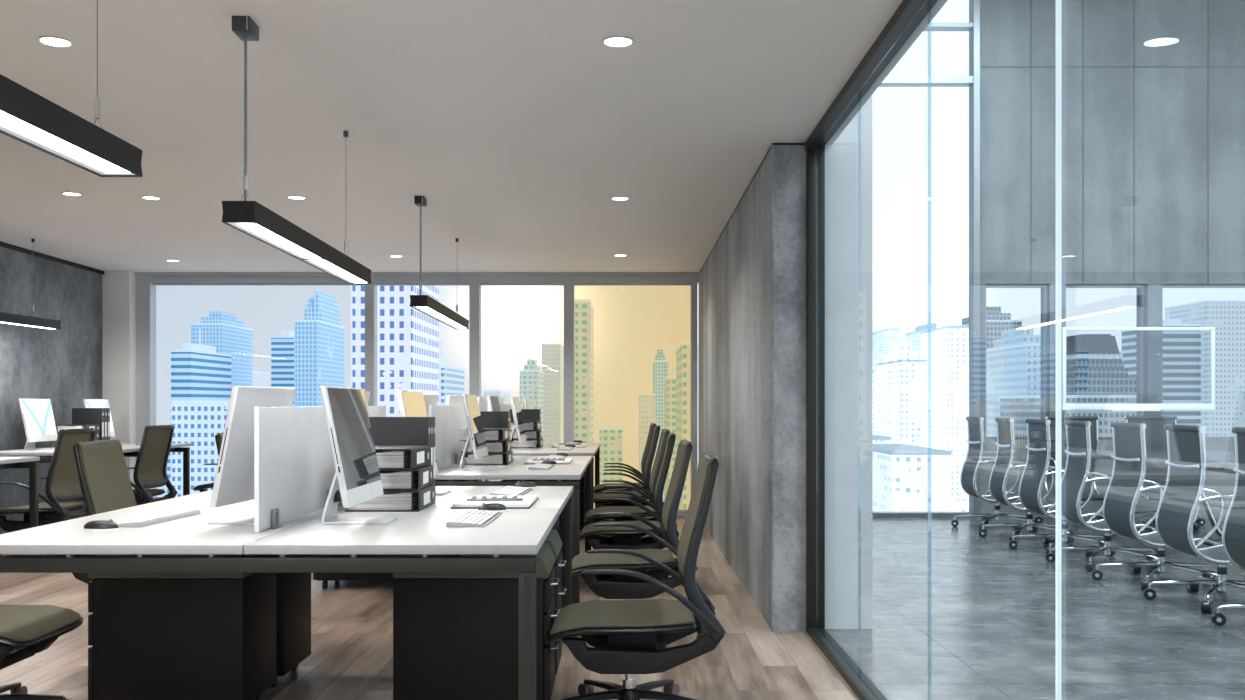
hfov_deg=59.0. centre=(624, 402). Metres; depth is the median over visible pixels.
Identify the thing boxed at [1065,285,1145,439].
window
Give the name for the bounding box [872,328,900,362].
tower building
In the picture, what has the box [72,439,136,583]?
chair
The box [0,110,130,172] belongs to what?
diffuser
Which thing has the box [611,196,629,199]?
recessed light
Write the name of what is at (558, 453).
computer mouse
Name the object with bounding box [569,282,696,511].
window
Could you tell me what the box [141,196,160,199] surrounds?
recessed light
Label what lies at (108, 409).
ring binder
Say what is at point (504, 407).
divider
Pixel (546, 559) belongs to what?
seat cushion
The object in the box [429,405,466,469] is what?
divider
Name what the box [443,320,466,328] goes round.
diffuser
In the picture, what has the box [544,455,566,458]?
keyboard
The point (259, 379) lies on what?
tower building
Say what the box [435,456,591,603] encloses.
desk
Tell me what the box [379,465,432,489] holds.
ring binder
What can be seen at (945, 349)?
tower building
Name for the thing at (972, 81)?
window
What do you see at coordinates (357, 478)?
desktop computer
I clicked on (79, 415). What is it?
ring binder
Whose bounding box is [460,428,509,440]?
ring binder
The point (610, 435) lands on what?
tower building
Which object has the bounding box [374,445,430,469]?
ring binder
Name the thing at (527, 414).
ring binder
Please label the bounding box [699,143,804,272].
trim
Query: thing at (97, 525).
computer mouse
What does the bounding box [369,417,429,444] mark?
ring binder
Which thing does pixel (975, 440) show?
chair
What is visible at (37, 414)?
desktop computer
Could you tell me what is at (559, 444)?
document folder
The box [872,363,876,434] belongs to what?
tower building
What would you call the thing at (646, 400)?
tower building
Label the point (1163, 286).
window
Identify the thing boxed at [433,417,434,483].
ring binder
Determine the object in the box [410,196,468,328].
pendant light
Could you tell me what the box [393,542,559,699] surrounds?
drawer pedestal
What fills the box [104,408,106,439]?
ring binder
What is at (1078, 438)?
chair
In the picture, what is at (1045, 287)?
window
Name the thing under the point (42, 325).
diffuser
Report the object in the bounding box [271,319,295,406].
tower building
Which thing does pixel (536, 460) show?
document folder
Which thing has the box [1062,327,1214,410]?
board
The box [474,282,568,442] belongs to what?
window
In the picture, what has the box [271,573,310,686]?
drawer pedestal
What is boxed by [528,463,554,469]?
keyboard
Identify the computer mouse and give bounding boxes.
[83,519,118,530]
[478,502,506,511]
[514,481,536,487]
[541,460,556,464]
[555,452,568,456]
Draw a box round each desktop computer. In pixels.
[19,399,56,449]
[83,399,114,436]
[208,386,295,524]
[320,386,396,523]
[364,391,369,405]
[396,390,450,494]
[423,394,438,416]
[445,395,462,404]
[459,394,497,468]
[477,397,487,410]
[487,395,516,458]
[498,397,504,403]
[510,397,534,449]
[523,397,543,444]
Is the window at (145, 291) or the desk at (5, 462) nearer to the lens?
the desk at (5, 462)
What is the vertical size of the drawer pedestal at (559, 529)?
0.608 m
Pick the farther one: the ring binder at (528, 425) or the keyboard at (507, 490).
the ring binder at (528, 425)
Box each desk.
[0,443,190,495]
[0,457,39,527]
[0,486,573,699]
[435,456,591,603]
[511,443,599,537]
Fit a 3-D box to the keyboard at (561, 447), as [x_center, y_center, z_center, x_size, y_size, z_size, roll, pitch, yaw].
[-0.510,0.391,9.505,0.125,0.018,0.430,0,0,1]
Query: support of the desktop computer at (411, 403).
on the desk at (297, 546)
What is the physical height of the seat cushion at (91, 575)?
0.087 m
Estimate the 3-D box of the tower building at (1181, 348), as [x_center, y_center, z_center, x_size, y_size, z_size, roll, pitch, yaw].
[145.702,27.745,299.950,9.987,106.810,24.500,0,0,0]
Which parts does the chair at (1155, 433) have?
rail, sling seat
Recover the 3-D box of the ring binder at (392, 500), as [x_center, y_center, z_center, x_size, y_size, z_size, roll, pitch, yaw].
[-0.892,0.362,4.215,0.277,0.076,0.340,0,0,0]
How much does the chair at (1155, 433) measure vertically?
1.023 m
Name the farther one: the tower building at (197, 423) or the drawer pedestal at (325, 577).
the tower building at (197, 423)
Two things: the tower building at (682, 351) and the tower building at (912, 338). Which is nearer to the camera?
the tower building at (682, 351)
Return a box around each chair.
[0,428,95,554]
[0,554,82,699]
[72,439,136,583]
[82,425,177,505]
[193,463,217,491]
[215,432,223,454]
[547,453,725,699]
[572,440,697,599]
[580,433,678,586]
[585,429,669,536]
[594,423,655,518]
[594,425,662,507]
[951,416,1037,531]
[979,417,1073,543]
[1009,419,1114,555]
[1035,416,1105,527]
[1046,420,1157,571]
[1091,422,1227,591]
[1124,416,1204,529]
[1143,424,1244,613]
[1211,427,1244,625]
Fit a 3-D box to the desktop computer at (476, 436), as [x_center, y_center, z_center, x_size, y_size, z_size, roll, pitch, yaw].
[-0.893,0.173,6.725,0.220,0.453,0.491,0,0,0]
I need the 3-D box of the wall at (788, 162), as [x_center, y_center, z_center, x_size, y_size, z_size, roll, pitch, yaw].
[0.826,-0.074,5.543,0.175,2.448,0.026,0,0,0]
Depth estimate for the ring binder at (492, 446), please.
7.09 m
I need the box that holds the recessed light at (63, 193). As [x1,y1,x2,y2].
[61,192,81,195]
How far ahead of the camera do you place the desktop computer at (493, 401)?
7.77 m
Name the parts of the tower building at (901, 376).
crown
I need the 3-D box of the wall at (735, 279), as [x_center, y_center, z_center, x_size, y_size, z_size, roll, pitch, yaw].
[0.828,-0.080,8.325,0.167,2.459,5.550,0,0,0]
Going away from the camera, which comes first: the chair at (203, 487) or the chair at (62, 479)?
the chair at (62, 479)
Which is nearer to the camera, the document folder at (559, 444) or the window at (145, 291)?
the document folder at (559, 444)
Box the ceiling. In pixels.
[0,0,902,271]
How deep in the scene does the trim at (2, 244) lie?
9.76 m
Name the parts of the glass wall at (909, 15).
post, rail, head rail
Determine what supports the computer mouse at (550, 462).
on the desk at (449, 475)
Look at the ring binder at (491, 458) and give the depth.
7.08 m
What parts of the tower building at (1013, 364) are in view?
crown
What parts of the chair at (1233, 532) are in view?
rail, sling seat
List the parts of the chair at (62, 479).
armrest, seat, rail, frame, backrest, frame, rail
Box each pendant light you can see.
[0,0,142,176]
[0,238,60,329]
[222,16,370,283]
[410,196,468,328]
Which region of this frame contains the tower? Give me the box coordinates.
[1066,334,1135,394]
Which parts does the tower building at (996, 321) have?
crown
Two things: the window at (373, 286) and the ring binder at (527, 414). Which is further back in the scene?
the window at (373, 286)
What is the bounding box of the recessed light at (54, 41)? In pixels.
[37,36,73,46]
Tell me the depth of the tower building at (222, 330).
301.85 m
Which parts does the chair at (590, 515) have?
seat, armrest, armrest, backrest, rail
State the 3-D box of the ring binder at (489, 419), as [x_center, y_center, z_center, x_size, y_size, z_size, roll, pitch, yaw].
[-0.929,0.228,7.472,0.277,0.340,0.056,0,0,0]
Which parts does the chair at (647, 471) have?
seat, armrest, armrest, backrest, rail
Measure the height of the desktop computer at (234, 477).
0.453 m
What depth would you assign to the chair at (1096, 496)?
10.49 m
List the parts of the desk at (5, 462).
rail, leg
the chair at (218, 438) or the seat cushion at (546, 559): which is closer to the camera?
the seat cushion at (546, 559)
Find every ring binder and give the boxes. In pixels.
[58,424,99,431]
[72,408,103,439]
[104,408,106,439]
[107,408,109,439]
[345,484,434,511]
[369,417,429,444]
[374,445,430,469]
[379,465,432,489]
[430,417,432,483]
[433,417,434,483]
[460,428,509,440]
[464,440,510,452]
[465,451,512,464]
[467,412,508,427]
[480,411,509,439]
[510,409,539,445]
[511,421,540,430]
[511,430,541,438]
[511,438,542,447]
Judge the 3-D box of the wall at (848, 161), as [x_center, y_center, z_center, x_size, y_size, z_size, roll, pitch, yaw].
[1.087,-1.650,8.350,0.347,5.600,5.500,0,0,0]
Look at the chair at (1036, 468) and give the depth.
8.54 m
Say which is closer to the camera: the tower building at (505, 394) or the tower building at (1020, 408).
the tower building at (1020, 408)
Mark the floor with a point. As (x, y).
(958, 613)
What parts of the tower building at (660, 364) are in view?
crown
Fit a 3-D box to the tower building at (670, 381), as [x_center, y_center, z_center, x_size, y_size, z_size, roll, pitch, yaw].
[11.891,35.098,251.950,4.882,92.104,24.500,0,0,0]
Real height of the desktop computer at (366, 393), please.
0.453 m
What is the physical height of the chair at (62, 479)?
0.956 m
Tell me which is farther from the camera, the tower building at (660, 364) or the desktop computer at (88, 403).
the tower building at (660, 364)
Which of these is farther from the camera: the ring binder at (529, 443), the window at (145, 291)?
the window at (145, 291)
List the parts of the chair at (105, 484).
rail, frame, backrest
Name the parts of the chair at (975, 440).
rail, armrest, sling seat, rail, armrest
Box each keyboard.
[115,509,199,526]
[446,509,501,526]
[490,486,531,494]
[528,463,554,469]
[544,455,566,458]
[557,446,573,449]
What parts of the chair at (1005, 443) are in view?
rail, armrest, sling seat, rail, armrest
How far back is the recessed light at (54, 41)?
3.97 m
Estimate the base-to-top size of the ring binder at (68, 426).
0.065 m
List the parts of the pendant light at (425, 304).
rod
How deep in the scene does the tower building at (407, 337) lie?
165.00 m
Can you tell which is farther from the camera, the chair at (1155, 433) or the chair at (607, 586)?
the chair at (1155, 433)
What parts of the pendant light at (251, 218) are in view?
rod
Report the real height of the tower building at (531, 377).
94.550 m
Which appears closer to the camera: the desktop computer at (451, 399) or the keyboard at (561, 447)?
the desktop computer at (451, 399)
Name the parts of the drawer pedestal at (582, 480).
drawer, drawer, drawer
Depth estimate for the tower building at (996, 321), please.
254.99 m
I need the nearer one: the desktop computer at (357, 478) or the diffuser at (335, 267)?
the desktop computer at (357, 478)
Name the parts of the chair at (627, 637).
seat, armrest, armrest, rail, backrest, rail, frame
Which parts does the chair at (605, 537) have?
seat, armrest, armrest, backrest, rail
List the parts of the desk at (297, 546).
rail, rail, rail, rail, leg, leg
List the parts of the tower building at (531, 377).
crown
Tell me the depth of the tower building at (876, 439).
180.02 m
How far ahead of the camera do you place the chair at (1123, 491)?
7.01 m
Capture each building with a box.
[156,452,170,497]
[171,329,231,399]
[171,400,229,497]
[191,312,252,390]
[252,371,268,386]
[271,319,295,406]
[294,289,344,406]
[351,286,438,416]
[439,342,464,404]
[483,390,510,480]
[519,359,543,442]
[541,343,563,442]
[574,299,593,456]
[599,425,622,483]
[638,393,655,482]
[652,349,668,501]
[664,369,675,497]
[675,342,698,508]
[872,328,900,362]
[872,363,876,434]
[872,435,890,443]
[872,444,951,511]
[876,345,926,446]
[905,312,936,359]
[919,326,968,511]
[959,307,1021,348]
[986,327,1040,436]
[999,395,1135,436]
[1121,308,1200,425]
[1164,300,1244,436]
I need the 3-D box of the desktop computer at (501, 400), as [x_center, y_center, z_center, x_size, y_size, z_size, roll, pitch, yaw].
[-1.264,0.173,10.608,0.220,0.453,0.491,0,0,4]
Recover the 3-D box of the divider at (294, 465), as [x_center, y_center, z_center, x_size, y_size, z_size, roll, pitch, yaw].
[-1.133,0.205,4.284,0.044,0.389,1.802,0,0,0]
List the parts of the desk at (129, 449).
rail, leg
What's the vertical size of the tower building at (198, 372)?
97.499 m
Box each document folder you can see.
[451,495,538,508]
[524,458,572,463]
[552,443,586,446]
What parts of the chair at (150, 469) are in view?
armrest, rail, seat, backrest, frame, frame, rail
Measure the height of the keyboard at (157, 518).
0.018 m
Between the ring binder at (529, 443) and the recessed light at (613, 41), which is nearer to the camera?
the recessed light at (613, 41)
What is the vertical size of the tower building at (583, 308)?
100.932 m
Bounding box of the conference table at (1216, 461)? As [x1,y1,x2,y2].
[1063,451,1244,576]
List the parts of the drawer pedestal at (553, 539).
drawer, drawer, drawer, handle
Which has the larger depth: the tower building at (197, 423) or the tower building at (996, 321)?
the tower building at (996, 321)
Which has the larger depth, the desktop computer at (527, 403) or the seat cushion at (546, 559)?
the desktop computer at (527, 403)
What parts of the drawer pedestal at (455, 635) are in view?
drawer, drawer, drawer, handle, handle, handle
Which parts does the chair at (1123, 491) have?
rail, armrest, sling seat, armrest, rail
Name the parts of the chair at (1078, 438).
rail, armrest, sling seat, armrest, rail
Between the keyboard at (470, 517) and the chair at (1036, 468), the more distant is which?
the chair at (1036, 468)
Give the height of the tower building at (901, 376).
94.196 m
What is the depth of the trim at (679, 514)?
11.05 m
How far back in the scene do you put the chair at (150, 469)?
9.55 m
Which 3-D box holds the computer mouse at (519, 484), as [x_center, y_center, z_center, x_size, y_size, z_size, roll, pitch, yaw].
[-0.470,0.383,5.170,0.110,0.034,0.064,0,0,-12]
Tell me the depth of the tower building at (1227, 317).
318.04 m
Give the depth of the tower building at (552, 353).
360.03 m
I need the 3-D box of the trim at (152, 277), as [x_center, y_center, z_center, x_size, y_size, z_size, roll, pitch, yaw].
[-2.085,-1.260,11.162,5.658,0.099,0.275,0,0,0]
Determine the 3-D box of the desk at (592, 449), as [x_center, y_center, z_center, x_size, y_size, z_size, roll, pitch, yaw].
[-1.076,0.775,9.950,1.656,0.750,2.200,0,0,0]
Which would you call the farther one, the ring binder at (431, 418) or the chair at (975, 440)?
the chair at (975, 440)
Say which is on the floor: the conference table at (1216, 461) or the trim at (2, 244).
the conference table at (1216, 461)
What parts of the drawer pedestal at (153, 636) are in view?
drawer, drawer, drawer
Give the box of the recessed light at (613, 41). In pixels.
[602,36,634,46]
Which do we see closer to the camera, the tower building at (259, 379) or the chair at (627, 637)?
the chair at (627, 637)
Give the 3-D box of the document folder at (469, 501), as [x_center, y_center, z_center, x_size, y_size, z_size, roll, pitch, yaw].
[-0.510,0.383,4.375,0.300,0.034,0.430,0,0,0]
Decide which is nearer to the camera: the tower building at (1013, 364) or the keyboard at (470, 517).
the keyboard at (470, 517)
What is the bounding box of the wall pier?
[102,271,135,488]
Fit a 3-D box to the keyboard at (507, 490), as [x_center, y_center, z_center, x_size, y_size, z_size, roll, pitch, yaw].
[-0.500,0.391,4.870,0.125,0.018,0.430,0,0,3]
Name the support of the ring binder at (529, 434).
on the ring binder at (529, 443)
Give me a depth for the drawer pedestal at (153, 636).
3.93 m
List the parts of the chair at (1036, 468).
rail, armrest, sling seat, rail, armrest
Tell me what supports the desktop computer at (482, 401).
on the desk at (592, 449)
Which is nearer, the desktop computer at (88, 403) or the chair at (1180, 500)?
the chair at (1180, 500)
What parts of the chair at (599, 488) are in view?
seat, armrest, armrest, backrest, rail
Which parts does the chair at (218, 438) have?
rail, backrest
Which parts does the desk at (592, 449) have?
leg, leg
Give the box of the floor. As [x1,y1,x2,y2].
[0,517,1244,699]
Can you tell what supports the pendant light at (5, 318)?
hanging from the ceiling
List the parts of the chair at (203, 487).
seat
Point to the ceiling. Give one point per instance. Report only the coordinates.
(518, 129)
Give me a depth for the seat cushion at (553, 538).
4.55 m
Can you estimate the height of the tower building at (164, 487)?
77.232 m
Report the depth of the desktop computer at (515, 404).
9.37 m
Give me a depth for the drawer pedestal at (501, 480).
7.69 m
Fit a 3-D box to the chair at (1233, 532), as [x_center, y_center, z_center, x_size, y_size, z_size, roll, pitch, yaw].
[3.421,0.637,5.592,0.815,1.023,0.778,0,0,3]
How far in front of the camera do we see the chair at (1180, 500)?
6.30 m
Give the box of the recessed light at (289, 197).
[287,196,305,199]
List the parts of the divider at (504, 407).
panel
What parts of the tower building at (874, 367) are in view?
crown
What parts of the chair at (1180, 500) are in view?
rail, sling seat, armrest, rail, armrest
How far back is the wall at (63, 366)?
9.66 m
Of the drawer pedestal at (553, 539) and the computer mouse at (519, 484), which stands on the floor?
the drawer pedestal at (553, 539)
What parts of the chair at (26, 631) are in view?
armrest, seat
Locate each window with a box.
[136,282,368,497]
[369,282,473,405]
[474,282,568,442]
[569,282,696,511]
[872,0,979,517]
[985,285,1047,439]
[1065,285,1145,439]
[1162,285,1244,439]
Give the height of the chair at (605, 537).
0.956 m
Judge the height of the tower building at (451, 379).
93.332 m
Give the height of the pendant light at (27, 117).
0.702 m
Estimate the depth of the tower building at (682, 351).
180.02 m
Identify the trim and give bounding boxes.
[0,241,103,274]
[135,272,698,284]
[677,512,686,516]
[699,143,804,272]
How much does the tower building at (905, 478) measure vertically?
75.126 m
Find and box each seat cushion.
[88,554,252,578]
[393,542,555,578]
[544,529,561,558]
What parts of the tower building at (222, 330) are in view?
crown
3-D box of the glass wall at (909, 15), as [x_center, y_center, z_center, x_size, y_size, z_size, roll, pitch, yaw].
[0.978,-1.650,1.295,0.145,5.600,8.590,0,0,0]
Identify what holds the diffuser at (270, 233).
attached to the pendant light at (251, 218)
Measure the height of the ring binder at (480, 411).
0.340 m
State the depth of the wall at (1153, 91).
11.10 m
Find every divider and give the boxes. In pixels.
[254,406,385,531]
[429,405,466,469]
[488,404,511,410]
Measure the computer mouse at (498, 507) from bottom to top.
0.034 m
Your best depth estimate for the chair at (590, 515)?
7.89 m
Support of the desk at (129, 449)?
on the floor
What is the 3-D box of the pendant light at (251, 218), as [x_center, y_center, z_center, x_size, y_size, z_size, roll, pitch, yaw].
[-1.327,-0.959,4.665,0.112,0.702,1.930,0,0,-2]
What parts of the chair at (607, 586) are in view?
seat, armrest, armrest, backrest, rail, frame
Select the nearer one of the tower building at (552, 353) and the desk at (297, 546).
the desk at (297, 546)
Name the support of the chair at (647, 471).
on the floor
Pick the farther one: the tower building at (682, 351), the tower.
the tower
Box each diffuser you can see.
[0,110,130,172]
[0,322,52,328]
[238,224,320,258]
[310,260,366,282]
[418,307,448,318]
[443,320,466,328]
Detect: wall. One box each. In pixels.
[0,246,101,533]
[699,147,770,627]
[771,145,805,631]
[805,0,1061,699]
[825,95,871,628]
[980,0,1244,516]
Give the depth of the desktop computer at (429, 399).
6.71 m
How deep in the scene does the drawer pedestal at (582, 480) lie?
9.51 m
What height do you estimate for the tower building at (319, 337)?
107.927 m
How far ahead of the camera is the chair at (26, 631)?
4.01 m
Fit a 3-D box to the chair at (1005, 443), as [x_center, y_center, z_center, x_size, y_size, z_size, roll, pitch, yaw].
[3.419,0.637,9.329,0.789,1.023,0.759,0,0,5]
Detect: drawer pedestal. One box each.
[88,554,276,699]
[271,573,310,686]
[313,554,403,587]
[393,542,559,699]
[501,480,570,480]
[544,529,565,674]
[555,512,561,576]
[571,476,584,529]
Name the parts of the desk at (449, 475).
leg, leg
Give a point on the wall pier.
(118, 287)
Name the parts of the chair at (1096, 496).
rail, armrest, sling seat, rail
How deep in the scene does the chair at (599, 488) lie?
10.14 m
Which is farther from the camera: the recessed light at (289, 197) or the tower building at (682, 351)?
the tower building at (682, 351)
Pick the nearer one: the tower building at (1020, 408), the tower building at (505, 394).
the tower building at (1020, 408)

